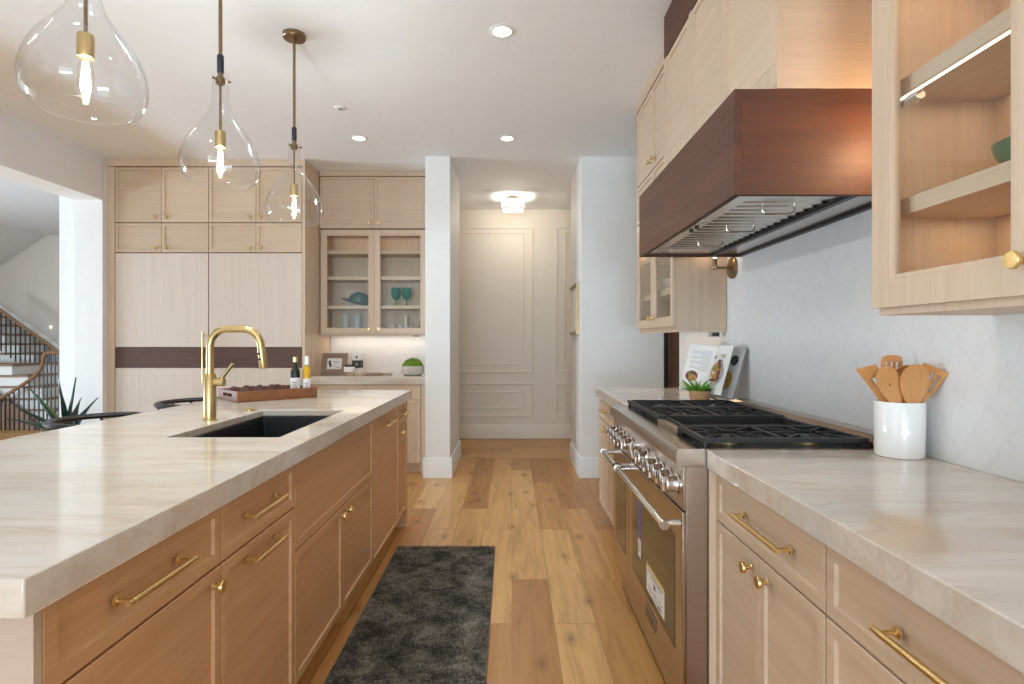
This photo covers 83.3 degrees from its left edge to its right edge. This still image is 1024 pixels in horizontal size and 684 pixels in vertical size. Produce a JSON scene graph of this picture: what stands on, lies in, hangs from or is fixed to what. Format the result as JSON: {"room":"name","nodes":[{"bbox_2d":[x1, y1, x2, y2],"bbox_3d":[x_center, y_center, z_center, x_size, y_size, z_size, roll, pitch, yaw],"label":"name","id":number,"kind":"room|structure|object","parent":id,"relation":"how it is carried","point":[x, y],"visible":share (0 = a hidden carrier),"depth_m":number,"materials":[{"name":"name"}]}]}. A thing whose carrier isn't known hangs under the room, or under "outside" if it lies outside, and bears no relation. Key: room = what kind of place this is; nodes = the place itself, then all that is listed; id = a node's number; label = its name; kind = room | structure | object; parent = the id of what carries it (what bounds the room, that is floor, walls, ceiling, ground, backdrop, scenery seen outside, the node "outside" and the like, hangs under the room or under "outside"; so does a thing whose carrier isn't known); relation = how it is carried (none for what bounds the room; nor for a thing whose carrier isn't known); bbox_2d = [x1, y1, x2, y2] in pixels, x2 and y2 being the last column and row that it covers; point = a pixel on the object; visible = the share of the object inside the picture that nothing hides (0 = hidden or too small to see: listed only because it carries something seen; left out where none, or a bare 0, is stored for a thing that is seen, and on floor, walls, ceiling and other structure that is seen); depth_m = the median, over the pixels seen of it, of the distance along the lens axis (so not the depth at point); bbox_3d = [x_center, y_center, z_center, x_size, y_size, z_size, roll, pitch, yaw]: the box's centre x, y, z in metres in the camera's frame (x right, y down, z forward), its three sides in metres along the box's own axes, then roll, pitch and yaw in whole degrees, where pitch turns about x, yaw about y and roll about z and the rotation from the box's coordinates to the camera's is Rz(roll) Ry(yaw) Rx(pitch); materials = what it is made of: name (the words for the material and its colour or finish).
{"room":"kitchen","nodes":[
{"label":"kitchen","id":0,"kind":"room"},
{"bbox_2d":[0,225,44,265],"bbox_3d":[-8.295,-1.260,8.845,1.390,0.929,1.090,0,0,0],"label":"ceiling","id":1,"kind":"structure","parent":0,"point":[13,241],"depth_m":9.13,"materials":[{"name":"grey paint"}]},
{"bbox_2d":[0,235,58,351],"bbox_3d":[-6.555,-0.225,9.450,4.890,3.000,0.100,0,0,0],"label":"wall","id":2,"kind":"structure","parent":0,"point":[29,281],"depth_m":9.40,"materials":[{"name":"paint"}]},
{"bbox_2d":[0,111,107,419],"bbox_3d":[-3.975,-0.225,-0.390,0.270,3.000,13.220,0,0,0],"label":"wall","id":3,"kind":"structure","parent":0,"point":[25,147],"depth_m":4.88,"materials":[{"name":"beige paint"}]},
{"bbox_2d":[0,164,102,424],"bbox_3d":[-3.975,-0.028,3.104,0.270,2.605,4.608,0,0,0],"label":"trim opening","id":4,"kind":"structure","parent":3,"relation":"attached to","point":[88,209],"depth_m":5.40,"materials":[{"name":"white paint"}]},
{"bbox_2d":[59,195,73,416],"bbox_3d":[-4.192,-0.225,7.420,0.165,3.000,3.960,0,0,0],"label":"wall","id":5,"kind":"structure","parent":0,"point":[66,205],"depth_m":5.44,"materials":[{"name":"white paint"}]},
{"bbox_2d":[0,429,666,683],"bbox_3d":[-3.300,1.305,2.500,11.800,0.060,19.000,0,0,0],"label":"floor","id":6,"kind":"structure","parent":0,"point":[562,612],"depth_m":3.32,"materials":[{"name":"brown wood"}]},
{"bbox_2d":[0,393,36,429],"bbox_3d":[-7.145,0.990,8.285,0.603,0.570,0.050,0,0,0],"label":"stair spandrel","id":7,"kind":"structure","parent":6,"relation":"on","point":[7,399],"depth_m":8.26,"materials":[{"name":"brown wood"}]},
{"bbox_2d":[0,304,58,428],"bbox_3d":[-7.704,0.296,8.858,2.392,1.958,1.076,0,0,0],"label":"staircase","id":8,"kind":"structure","parent":6,"relation":"on","point":[12,373],"depth_m":8.64,"materials":[{"name":"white wood"}]},
{"bbox_2d":[0,308,58,362],"bbox_3d":[-7.431,-0.145,8.800,1.175,0.951,0.054,0,0,0],"label":"stair railing","id":9,"kind":"object","parent":8,"relation":"on","point":[10,317],"visible":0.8,"depth_m":8.79,"materials":[{"name":"brown wood"}]},
{"bbox_2d":[0,351,58,430],"bbox_3d":[-6.896,0.707,8.205,0.925,1.136,0.089,0,0,-3],"label":"railing","id":10,"kind":"object","parent":6,"relation":"on","point":[44,357],"visible":0.91,"depth_m":8.20,"materials":[{"name":"brown wood"}]},
{"bbox_2d":[5,377,97,430],"bbox_3d":[-3.990,0.796,4.978,0.584,0.959,0.528,0,0,-25],"label":"agave plant","id":11,"kind":"object","parent":6,"relation":"on","point":[64,412],"visible":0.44,"depth_m":5.02,"materials":[{"name":"green plant"}]},
{"bbox_2d":[42,412,142,430],"bbox_3d":[-1.860,0.812,2.620,0.423,0.930,0.453,0,0,0],"label":"counter stool","id":12,"kind":"object","parent":6,"relation":"on","point":[52,424],"visible":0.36,"depth_m":2.69,"materials":[{"name":"black wood"}]},
{"bbox_2d":[0,508,226,683],"bbox_3d":[-1.036,0.837,1.146,0.710,0.876,0.560,0,0,0],"label":"base cabinet","id":13,"kind":"object","parent":6,"relation":"on","point":[153,617],"visible":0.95,"depth_m":1.11,"materials":[{"name":"brown wood"}]},
{"bbox_2d":[0,390,411,618],"bbox_3d":[-1.222,0.368,2.413,1.055,0.058,3.185,0,0,0],"label":"countertop","id":14,"kind":"structure","parent":13,"relation":"on","point":[78,502],"depth_m":1.46,"materials":[{"name":"white stone"}]},
{"bbox_2d":[202,325,267,420],"bbox_3d":[-1.185,0.136,2.470,0.277,0.406,0.058,0,0,0],"label":"faucet","id":15,"kind":"object","parent":14,"relation":"on","point":[210,381],"visible":1,"depth_m":2.46,"materials":[{"name":"gold metal"}]},
{"bbox_2d":[197,416,328,436],"bbox_3d":[-1.021,0.493,2.430,0.410,0.244,0.808,0,0,0],"label":"sink","id":16,"kind":"object","parent":14,"relation":"in","point":[265,426],"visible":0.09,"depth_m":2.83,"materials":[{"name":"black metal"}]},
{"bbox_2d":[218,385,316,402],"bbox_3d":[-1.448,0.309,3.423,0.460,0.060,0.315,0,0,-44],"label":"serving tray","id":17,"kind":"object","parent":14,"relation":"on","point":[296,393],"visible":0.87,"depth_m":3.30,"materials":[{"name":"brown wood"}]},
{"bbox_2d":[290,357,299,388],"bbox_3d":[-1.314,0.211,3.494,0.057,0.230,0.058,0,0,0],"label":"oil bottle","id":18,"kind":"object","parent":17,"relation":"on","point":[295,371],"visible":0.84,"depth_m":3.47,"materials":[{"name":"black glass"}]},
{"bbox_2d":[303,356,310,387],"bbox_3d":[-1.244,0.209,3.492,0.045,0.235,0.046,0,0,0],"label":"oil bottle","id":19,"kind":"object","parent":17,"relation":"on","point":[306,371],"visible":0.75,"depth_m":3.48,"materials":[{"name":"yellow glass"}]},
{"bbox_2d":[153,397,217,409],"bbox_3d":[-1.840,0.812,3.360,0.423,0.930,0.453,0,0,0],"label":"counter stool","id":20,"kind":"object","parent":6,"relation":"on","point":[163,404],"visible":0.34,"depth_m":3.41,"materials":[{"name":"black wood"}]},
{"bbox_2d":[107,159,329,418],"bbox_3d":[-2.900,-0.225,5.832,1.876,2.999,0.755,0,0,0],"label":"refrigerator surround","id":21,"kind":"object","parent":6,"relation":"on","point":[314,345],"visible":0.36,"depth_m":5.47,"materials":[{"name":"white wood"}]},
{"bbox_2d":[115,253,208,417],"bbox_3d":[-3.327,0.169,5.809,0.886,2.012,0.762,0,0,0],"label":"refrigerator","id":22,"kind":"object","parent":21,"relation":"in","point":[162,299],"visible":0.66,"depth_m":5.47,"materials":[{"name":"brown wood"}]},
{"bbox_2d":[209,253,301,396],"bbox_3d":[-2.437,0.169,5.809,0.886,2.012,0.762,0,0,0],"label":"refrigerator","id":23,"kind":"object","parent":21,"relation":"in","point":[262,292],"visible":0.42,"depth_m":5.47,"materials":[{"name":"brown wood"}]},
{"bbox_2d":[218,465,294,683],"bbox_3d":[-1.036,0.837,1.669,0.710,0.876,0.483,0,0,0],"label":"base cabinet","id":24,"kind":"object","parent":6,"relation":"on","point":[257,563],"visible":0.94,"depth_m":1.65,"materials":[{"name":"brown wood"}]},
{"bbox_2d":[195,418,372,683],"bbox_3d":[-1.041,0.837,2.451,0.700,0.876,1.077,0,0,0],"label":"base cabinet","id":25,"kind":"object","parent":6,"relation":"on","point":[333,507],"visible":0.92,"depth_m":2.30,"materials":[{"name":"brown wood"}]},
{"bbox_2d":[258,406,397,560],"bbox_3d":[-1.036,0.837,3.324,0.710,0.876,0.664,0,0,0],"label":"base cabinet","id":26,"kind":"object","parent":6,"relation":"on","point":[385,427],"visible":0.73,"depth_m":3.29,"materials":[{"name":"brown wood"}]},
{"bbox_2d":[311,385,424,473],"bbox_3d":[-1.384,0.847,5.845,1.142,0.856,0.700,0,0,0],"label":"base cabinet","id":27,"kind":"object","parent":6,"relation":"on","point":[416,404],"visible":0.03,"depth_m":5.53,"materials":[{"name":"white wood"}]},
{"bbox_2d":[311,372,424,384],"bbox_3d":[-1.383,0.378,5.856,1.141,0.078,0.711,0,0,0],"label":"countertop","id":28,"kind":"structure","parent":27,"relation":"on","point":[397,378],"depth_m":5.50,"materials":[{"name":"white stone"}]},
{"bbox_2d":[320,353,347,373],"bbox_3d":[-1.808,0.231,5.862,0.275,0.214,0.060,0,0,10],"label":"picture frame","id":29,"kind":"object","parent":28,"relation":"on","point":[332,363],"visible":0.98,"depth_m":5.86,"materials":[{"name":"brown wood"}]},
{"bbox_2d":[352,354,362,374],"bbox_3d":[-1.570,0.235,5.854,0.095,0.208,0.072,0,0,0],"label":"carton","id":30,"kind":"object","parent":28,"relation":"on","point":[357,359],"visible":0.77,"depth_m":5.82,"materials":[{"name":"white cardboard"}]},
{"bbox_2d":[401,358,423,375],"bbox_3d":[-0.985,0.253,5.720,0.226,0.172,0.226,0,0,0],"label":"moss bowl","id":31,"kind":"object","parent":28,"relation":"on","point":[412,366],"visible":1,"depth_m":5.64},
{"bbox_2d":[395,401,410,526],"bbox_3d":[-1.036,0.837,3.810,0.710,0.876,0.304,0,0,0],"label":"base cabinet","id":32,"kind":"object","parent":6,"relation":"on","point":[402,409],"visible":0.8,"depth_m":3.83,"materials":[{"name":"brown wood"}]},
{"bbox_2d":[323,545,494,683],"bbox_3d":[-0.399,1.271,2.471,0.617,0.008,2.242,0,0,0],"label":"runner rug","id":33,"kind":"object","parent":6,"relation":"on","point":[426,619],"visible":1,"depth_m":2.58,"materials":[{"name":"grey carpet"}]},
{"bbox_2d":[598,398,612,524],"bbox_3d":[0.908,0.837,3.886,0.630,0.876,0.568,0,0,0],"label":"base cabinet","id":34,"kind":"object","parent":6,"relation":"on","point":[605,468],"visible":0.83,"depth_m":3.89,"materials":[{"name":"white wood"}]},
{"bbox_2d":[613,417,615,526],"bbox_3d":[0.908,0.837,3.316,0.630,0.876,0.568,0,0,0],"label":"base cabinet","id":35,"kind":"object","parent":6,"relation":"on","point":[613,417],"visible":0.06,"depth_m":3.59,"materials":[{"name":"white wood"}]},
{"bbox_2d":[596,388,721,405],"bbox_3d":[0.914,0.368,3.610,0.614,0.058,1.160,0,0,0],"label":"countertop","id":36,"kind":"structure","parent":35,"relation":"on","point":[612,396],"depth_m":3.65,"materials":[{"name":"white stone"}]},
{"bbox_2d":[680,378,712,399],"bbox_3d":[0.994,0.271,3.083,0.193,0.136,0.189,0,0,0],"label":"potted succulent","id":37,"kind":"object","parent":36,"relation":"on","point":[696,392],"visible":0.94,"depth_m":3.05,"materials":[{"name":"green plant"}]},
{"bbox_2d":[600,398,873,683],"bbox_3d":[0.838,0.787,2.408,0.754,0.976,1.224,0,0,0],"label":"range cooker","id":38,"kind":"object","parent":6,"relation":"on","point":[659,463],"visible":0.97,"depth_m":2.02,"materials":[{"name":"silver metal"}]},
{"bbox_2d":[648,569,662,613],"bbox_3d":[0.531,0.929,2.140,0.001,0.083,0.220,0,0,0],"label":"label","id":39,"kind":"object","parent":38,"relation":"attached to","point":[655,590],"depth_m":2.13,"materials":[{"name":"white paper"}]},
{"bbox_2d":[627,405,873,465],"bbox_3d":[0.865,0.364,2.410,0.530,0.054,1.220,0,0,0],"label":"cooktop","id":40,"kind":"object","parent":38,"relation":"in","point":[703,447],"depth_m":1.93,"materials":[{"name":"black metal"}]},
{"bbox_2d":[709,470,828,683],"bbox_3d":[0.908,0.837,1.479,0.630,0.876,0.632,0,0,0],"label":"base cabinet","id":41,"kind":"object","parent":6,"relation":"on","point":[767,575],"visible":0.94,"depth_m":1.47,"materials":[{"name":"beige wood"}]},
{"bbox_2d":[826,546,1023,683],"bbox_3d":[0.908,0.837,0.760,0.630,0.876,0.801,0,0,0],"label":"base cabinet","id":42,"kind":"object","parent":6,"relation":"on","point":[875,634],"visible":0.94,"depth_m":0.97,"materials":[{"name":"beige wood"}]},
{"bbox_2d":[707,450,1023,673],"bbox_3d":[0.914,0.368,1.062,0.614,0.058,1.465,0,0,0],"label":"countertop","id":43,"kind":"structure","parent":42,"relation":"on","point":[948,538],"depth_m":1.10,"materials":[{"name":"white stone"}]},
{"bbox_2d":[873,399,926,459],"bbox_3d":[1.143,0.258,1.700,0.132,0.162,0.132,0,0,0],"label":"utensil crock","id":44,"kind":"object","parent":43,"relation":"on","point":[899,429],"visible":0.88,"depth_m":1.65,"materials":[{"name":"white ceramic"}]},
{"bbox_2d":[856,364,887,401],"bbox_3d":[1.106,0.198,1.701,0.155,0.262,0.054,0,0,0],"label":"wooden spatula","id":45,"kind":"object","parent":44,"relation":"in","point":[867,373],"visible":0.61,"depth_m":1.71,"materials":[{"name":"brown wood"}]},
{"bbox_2d":[876,366,901,402],"bbox_3d":[1.112,0.200,1.664,0.114,0.257,0.020,0,0,4],"label":"wooden spatula","id":46,"kind":"object","parent":44,"relation":"in","point":[886,376],"visible":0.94,"depth_m":1.67,"materials":[{"name":"brown wood"}]},
{"bbox_2d":[881,355,902,385],"bbox_3d":[1.155,0.185,1.742,0.060,0.285,0.038,0,0,9],"label":"slotted turner","id":47,"kind":"object","parent":44,"relation":"in","point":[888,358],"visible":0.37,"depth_m":1.75,"materials":[{"name":"brown wood"}]},
{"bbox_2d":[899,364,928,402],"bbox_3d":[1.153,0.197,1.648,0.076,0.261,0.020,0,0,9],"label":"spoon","id":48,"kind":"object","parent":44,"relation":"in","point":[914,380],"visible":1,"depth_m":1.65,"materials":[{"name":"brown wood"}]},
{"bbox_2d":[920,362,948,402],"bbox_3d":[1.173,0.195,1.678,0.033,0.268,0.165,0,0,-38],"label":"slotted spatula","id":49,"kind":"object","parent":44,"relation":"in","point":[930,368],"visible":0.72,"depth_m":1.64,"materials":[{"name":"brown wood"}]},
{"bbox_2d":[0,0,671,234],"bbox_3d":[-3.300,-1.775,1.300,11.800,0.100,16.600,0,0,0],"label":"ceiling","id":50,"kind":"structure","parent":0,"point":[419,79],"depth_m":3.87,"materials":[{"name":"paint"}]},
{"bbox_2d":[15,0,148,125],"bbox_3d":[-1.225,-1.192,1.655,0.308,1.064,0.308,0,0,0],"label":"pendant lamp","id":51,"kind":"object","parent":50,"relation":"hanging from","point":[85,41],"visible":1,"depth_m":1.65,"materials":[{"name":"clear glass"}]},
{"bbox_2d":[76,31,94,61],"bbox_3d":[-1.225,-0.847,1.655,0.043,0.072,0.043,0,0,0],"label":"socket","id":52,"kind":"object","parent":51,"relation":"attached to","point":[85,41],"depth_m":1.64,"materials":[{"name":"gold metal"}]},
{"bbox_2d":[178,0,259,190],"bbox_3d":[-1.225,-1.192,2.420,0.308,1.064,0.308,0,0,0],"label":"pendant lamp","id":53,"kind":"object","parent":50,"relation":"hanging from","point":[220,135],"visible":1,"depth_m":2.41,"materials":[{"name":"clear glass"}]},
{"bbox_2d":[215,130,225,148],"bbox_3d":[-1.225,-0.847,2.420,0.043,0.072,0.043,0,0,0],"label":"socket","id":54,"kind":"object","parent":53,"relation":"attached to","point":[220,135],"depth_m":2.40,"materials":[{"name":"gold metal"}]},
{"bbox_2d":[264,28,322,227],"bbox_3d":[-1.225,-1.192,3.240,0.308,1.064,0.308,0,0,0],"label":"pendant lamp","id":55,"kind":"object","parent":50,"relation":"hanging from","point":[294,36],"visible":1,"depth_m":3.23,"materials":[{"name":"clear glass"}]},
{"bbox_2d":[489,24,515,37],"bbox_3d":[-0.055,-1.722,3.205,0.152,0.006,0.152,0,0,0],"label":"recessed light","id":56,"kind":"object","parent":50,"relation":"in","point":[497,30],"visible":1,"depth_m":3.20,"materials":[{"name":"white paint"}]},
{"bbox_2d":[501,196,524,212],"bbox_3d":[0.010,-1.632,6.900,0.279,0.184,0.279,0,0,0],"label":"ceiling lamp","id":57,"kind":"object","parent":50,"relation":"attached to","point":[510,204],"visible":1,"depth_m":6.76,"materials":[{"name":"white glass"}]},
{"bbox_2d":[425,156,458,457],"bbox_3d":[-0.694,-0.225,5.860,0.232,3.000,0.960,0,0,0],"label":"wall","id":58,"kind":"structure","parent":0,"point":[441,181],"depth_m":5.38,"materials":[{"name":"white paint"}]},
{"bbox_2d":[423,440,460,477],"bbox_3d":[-0.694,1.183,5.851,0.268,0.185,0.978,0,0,0],"label":"baseboard","id":59,"kind":"structure","parent":58,"relation":"attached to","point":[432,467],"depth_m":5.36,"materials":[{"name":"white paint"}]},
{"bbox_2d":[459,209,570,423],"bbox_3d":[-0.500,-0.225,6.960,5.600,3.000,1.420,0,0,0],"label":"wall","id":60,"kind":"structure","parent":0,"point":[490,265],"depth_m":7.55,"materials":[{"name":"paint"}]},
{"bbox_2d":[319,171,424,229],"bbox_3d":[-1.384,-1.435,6.015,1.142,0.579,0.370,0,0,0],"label":"upper cabinet","id":61,"kind":"object","parent":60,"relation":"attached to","point":[351,200],"visible":0.84,"depth_m":5.87,"materials":[{"name":"white wood"}]},
{"bbox_2d":[459,233,523,363],"bbox_3d":[-0.560,-0.556,7.544,1.440,1.728,0.012,0,0,0],"label":"trim","id":62,"kind":"structure","parent":60,"relation":"attached to","point":[459,233],"depth_m":7.54,"materials":[{"name":"paint"}]},
{"bbox_2d":[459,391,523,407],"bbox_3d":[-0.560,0.772,7.544,1.440,0.222,0.012,0,0,0],"label":"trim","id":63,"kind":"structure","parent":60,"relation":"attached to","point":[459,391],"depth_m":7.54,"materials":[{"name":"paint"}]},
{"bbox_2d":[459,227,533,372],"bbox_3d":[-0.557,-0.540,7.541,1.685,1.905,0.018,0,0,0],"label":"trim","id":64,"kind":"structure","parent":60,"relation":"attached to","point":[460,228],"depth_m":7.54,"materials":[{"name":"paint"}]},
{"bbox_2d":[459,383,533,416],"bbox_3d":[-0.557,0.769,7.541,1.685,0.438,0.018,0,0,0],"label":"trim","id":65,"kind":"structure","parent":60,"relation":"attached to","point":[460,384],"depth_m":7.54,"materials":[{"name":"paint"}]},
{"bbox_2d":[459,424,570,438],"bbox_3d":[-0.500,1.183,7.541,5.400,0.185,0.018,0,0,0],"label":"baseboard","id":66,"kind":"structure","parent":60,"relation":"attached to","point":[466,431],"depth_m":7.53,"materials":[{"name":"paint"}]},
{"bbox_2d":[556,227,570,372],"bbox_3d":[1.238,-0.540,7.541,1.325,1.905,0.018,0,0,0],"label":"trim","id":67,"kind":"structure","parent":60,"relation":"attached to","point":[557,228],"depth_m":7.54,"materials":[{"name":"paint"}]},
{"bbox_2d":[556,383,570,416],"bbox_3d":[1.238,0.769,7.541,1.325,0.438,0.018,0,0,0],"label":"trim","id":68,"kind":"structure","parent":60,"relation":"attached to","point":[557,384],"depth_m":7.54,"materials":[{"name":"paint"}]},
{"bbox_2d":[571,156,663,457],"bbox_3d":[1.031,-0.225,5.815,0.778,3.000,0.870,0,0,0],"label":"wall","id":69,"kind":"structure","parent":0,"point":[609,350],"depth_m":5.38,"materials":[{"name":"white paint"}]},
{"bbox_2d":[570,282,578,334],"bbox_3d":[0.626,-0.312,5.810,0.030,0.495,0.620,0,0,0],"label":"wall picture","id":70,"kind":"object","parent":69,"relation":"attached to","point":[574,290],"visible":1,"depth_m":5.81,"materials":[{"name":"white paper"}]},
{"bbox_2d":[570,442,598,477],"bbox_3d":[1.022,1.183,5.806,0.796,0.185,0.888,0,0,0],"label":"baseboard","id":71,"kind":"structure","parent":69,"relation":"attached to","point":[584,467],"depth_m":5.36,"materials":[{"name":"white paint"}]},
{"bbox_2d":[664,333,667,387],"bbox_3d":[1.438,0.050,5.435,0.035,2.450,0.130,0,0,0],"label":"door frame","id":72,"kind":"structure","parent":69,"relation":"attached to","point":[665,334],"depth_m":5.37,"materials":[{"name":"black paint"}]},
{"bbox_2d":[668,332,678,387],"bbox_3d":[1.948,0.048,5.425,0.985,2.445,0.050,0,0,0],"label":"door","id":73,"kind":"structure","parent":69,"relation":"in","point":[673,337],"depth_m":5.41,"materials":[{"name":"brown wood"}]},
{"bbox_2d":[689,391,710,399],"bbox_3d":[1.005,0.302,3.085,0.116,0.074,0.116,0,0,0],"label":"pot","id":74,"kind":"object","parent":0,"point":[694,395],"depth_m":3.04,"materials":[{"name":"wood"}]},
{"bbox_2d":[679,332,1021,482],"bbox_3d":[1.290,-0.225,-1.383,0.120,3.000,11.235,0,0,0],"label":"wall","id":75,"kind":"structure","parent":0,"point":[679,332],"depth_m":4.23,"materials":[{"name":"white paint"}]},
{"bbox_2d":[636,53,663,187],"bbox_3d":[1.056,-1.419,3.745,0.343,0.609,0.940,0,0,0],"label":"upper cabinet","id":76,"kind":"object","parent":75,"relation":"attached to","point":[650,105],"visible":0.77,"depth_m":3.77,"materials":[{"name":"white wood"}]},
{"bbox_2d":[637,157,663,226],"bbox_3d":[1.052,-0.973,3.745,0.335,0.276,0.940,0,0,0],"label":"upper cabinet","id":77,"kind":"object","parent":75,"relation":"attached to","point":[658,169],"visible":0.06,"depth_m":3.88,"materials":[{"name":"white wood"}]},
{"bbox_2d":[637,227,726,336],"bbox_3d":[1.052,-0.428,3.745,0.335,0.806,0.940,0,0,0],"label":"upper cabinet","id":78,"kind":"object","parent":75,"relation":"attached to","point":[695,300],"depth_m":3.27,"materials":[{"name":"white wood"}]},
{"bbox_2d":[643,287,669,301],"bbox_3d":[1.081,-0.305,3.745,0.252,0.040,0.898,0,0,0],"label":"shelf","id":79,"kind":"object","parent":78,"relation":"attached to","point":[663,295],"depth_m":3.86,"materials":[{"name":"white wood"}]},
{"bbox_2d":[643,257,669,265],"bbox_3d":[1.081,-0.565,3.745,0.252,0.040,0.898,0,0,0],"label":"shelf","id":80,"kind":"object","parent":78,"relation":"attached to","point":[662,261],"depth_m":4.04,"materials":[{"name":"white wood"}]},
{"bbox_2d":[639,89,871,256],"bbox_3d":[0.951,-0.602,2.417,0.541,0.337,1.315,0,0,0],"label":"range hood","id":81,"kind":"object","parent":75,"relation":"attached to","point":[768,167],"visible":0.96,"depth_m":1.80,"materials":[{"name":"brown wood"}]},
{"bbox_2d":[682,223,705,232],"bbox_3d":[0.735,-0.456,2.328,0.040,0.006,0.185,0,0,0],"label":"switch plate","id":82,"kind":"object","parent":81,"relation":"attached to","point":[693,228],"depth_m":2.30,"materials":[{"name":"metal"}]},
{"bbox_2d":[664,0,871,167],"bbox_3d":[1.014,-1.133,2.415,0.411,0.720,1.310,0,0,0],"label":"upper cabinet","id":83,"kind":"object","parent":75,"relation":"attached to","point":[722,47],"visible":0.51,"depth_m":1.92,"materials":[{"name":"white wood"}]},
{"bbox_2d":[664,0,697,59],"bbox_3d":[1.019,-1.609,2.415,0.418,0.229,1.310,0,0,0],"label":"fascia","id":84,"kind":"object","parent":83,"relation":"on","point":[677,14],"visible":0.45,"depth_m":2.87,"materials":[{"name":"brown wood"}]},
{"bbox_2d":[680,209,1023,482],"bbox_3d":[1.226,-0.093,2.250,0.008,0.864,3.900,0,0,0],"label":"wall tile","id":85,"kind":"structure","parent":75,"relation":"attached to","point":[800,306],"depth_m":2.07,"materials":[{"name":"white tile"}]},
{"bbox_2d":[711,257,737,278],"bbox_3d":[1.151,-0.458,3.175,0.139,0.230,0.120,0,0,0],"label":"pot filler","id":86,"kind":"object","parent":85,"relation":"attached to","point":[732,265],"visible":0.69,"depth_m":3.16,"materials":[{"name":"gold metal"}]},
{"bbox_2d":[872,0,1023,314],"bbox_3d":[1.056,-0.894,0.983,0.343,1.659,0.966,0,0,0],"label":"upper cabinet","id":87,"kind":"object","parent":75,"relation":"attached to","point":[948,75],"visible":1,"depth_m":1.41,"materials":[{"name":"white wood"}]},
{"bbox_2d":[900,160,1010,218],"bbox_3d":[1.081,-0.327,0.983,0.252,0.040,0.924,0,0,0],"label":"shelf","id":88,"kind":"object","parent":87,"relation":"attached to","point":[986,193],"depth_m":1.29,"materials":[{"name":"white wood"}]},
{"bbox_2d":[900,7,1010,100],"bbox_3d":[1.081,-0.621,0.983,0.252,0.040,0.924,0,0,0],"label":"shelf","id":89,"kind":"object","parent":87,"relation":"attached to","point":[977,67],"depth_m":1.29,"materials":[{"name":"white wood"}]},
{"bbox_2d":[991,136,1010,163],"bbox_3d":[1.132,-0.385,1.200,0.208,0.075,0.208,0,0,0],"label":"serving bowl","id":90,"kind":"object","parent":87,"relation":"on","point":[1001,150],"visible":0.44,"depth_m":1.22,"materials":[{"name":"green ceramic"}]},
{"bbox_3d":[-2.455,-0.225,6.280,3.310,3.000,0.120,0,0,0],"label":"wall","id":91,"kind":"structure","parent":0,"visible":0},
{"bbox_2d":[115,223,209,252],"bbox_3d":[-3.326,-0.981,5.815,0.887,0.280,0.750,0,0,0],"label":"upper cabinet","id":92,"kind":"object","parent":91,"relation":"attached to","point":[129,237],"visible":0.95,"depth_m":5.48,"materials":[{"name":"white wood"}]},
{"bbox_2d":[115,167,209,222],"bbox_3d":[-3.326,-1.389,5.815,0.887,0.525,0.750,0,0,0],"label":"upper cabinet","id":93,"kind":"object","parent":91,"relation":"attached to","point":[142,194],"visible":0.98,"depth_m":5.48,"materials":[{"name":"white wood"}]},
{"bbox_2d":[209,223,301,252],"bbox_3d":[-2.438,-0.981,5.815,0.886,0.280,0.750,0,0,0],"label":"upper cabinet","id":94,"kind":"object","parent":91,"relation":"attached to","point":[223,237],"visible":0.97,"depth_m":5.48,"materials":[{"name":"white wood"}]},
{"bbox_2d":[209,167,301,222],"bbox_3d":[-2.438,-1.389,5.815,0.886,0.525,0.750,0,0,0],"label":"upper cabinet","id":95,"kind":"object","parent":91,"relation":"attached to","point":[230,205],"visible":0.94,"depth_m":5.48,"materials":[{"name":"white wood"}]},
{"bbox_2d":[320,230,424,335],"bbox_3d":[-1.384,-0.596,6.018,1.142,1.082,0.375,0,0,0],"label":"upper cabinet","id":96,"kind":"object","parent":91,"relation":"attached to","point":[372,263],"visible":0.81,"depth_m":6.07,"materials":[{"name":"white wood"}]},
{"bbox_2d":[328,305,419,309],"bbox_3d":[-1.413,-0.347,6.052,1.041,0.035,0.274,0,0,0],"label":"shelf","id":97,"kind":"object","parent":96,"relation":"attached to","point":[330,307],"depth_m":5.92,"materials":[{"name":"white wood"}]},
{"bbox_2d":[328,276,419,282],"bbox_3d":[-1.413,-0.645,6.052,1.041,0.035,0.274,0,0,0],"label":"shelf","id":98,"kind":"object","parent":96,"relation":"attached to","point":[331,279],"depth_m":5.92,"materials":[{"name":"white wood"}]},
{"bbox_2d":[328,250,419,257],"bbox_3d":[-1.413,-0.912,6.052,1.041,0.035,0.274,0,0,0],"label":"shelf","id":99,"kind":"object","parent":96,"relation":"attached to","point":[331,253],"depth_m":5.94,"materials":[{"name":"white wood"}]},
{"bbox_2d":[331,336,424,371],"bbox_3d":[-1.383,0.107,6.216,1.143,0.464,0.008,0,0,0],"label":"wall tile","id":100,"kind":"structure","parent":91,"relation":"attached to","point":[380,353],"depth_m":6.21,"materials":[{"name":"white tile"}]},
{"bbox_3d":[1.084,0.222,3.155,0.141,0.230,0.127,0,0,0],"label":"book stand","id":101,"kind":"object","parent":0,"visible":0},
{"bbox_2d":[679,343,747,399],"bbox_3d":[1.088,0.159,3.154,0.143,0.289,0.425,0,0,-16],"label":"cookbook","id":102,"kind":"object","parent":101,"relation":"on","point":[722,365],"visible":0.91,"depth_m":3.06,"materials":[{"name":"white paper"}]},
{"bbox_2d":[689,350,712,371],"bbox_3d":[1.063,0.112,3.247,0.032,0.118,0.148,0,0,-29],"label":"print","id":103,"kind":"object","parent":102,"relation":"attached to","point":[699,360],"depth_m":3.25},
{"bbox_2d":[709,362,721,383],"bbox_3d":[1.077,0.168,3.054,0.037,0.119,0.139,0,0,0],"label":"print","id":104,"kind":"object","parent":102,"relation":"attached to","point":[715,374],"depth_m":3.04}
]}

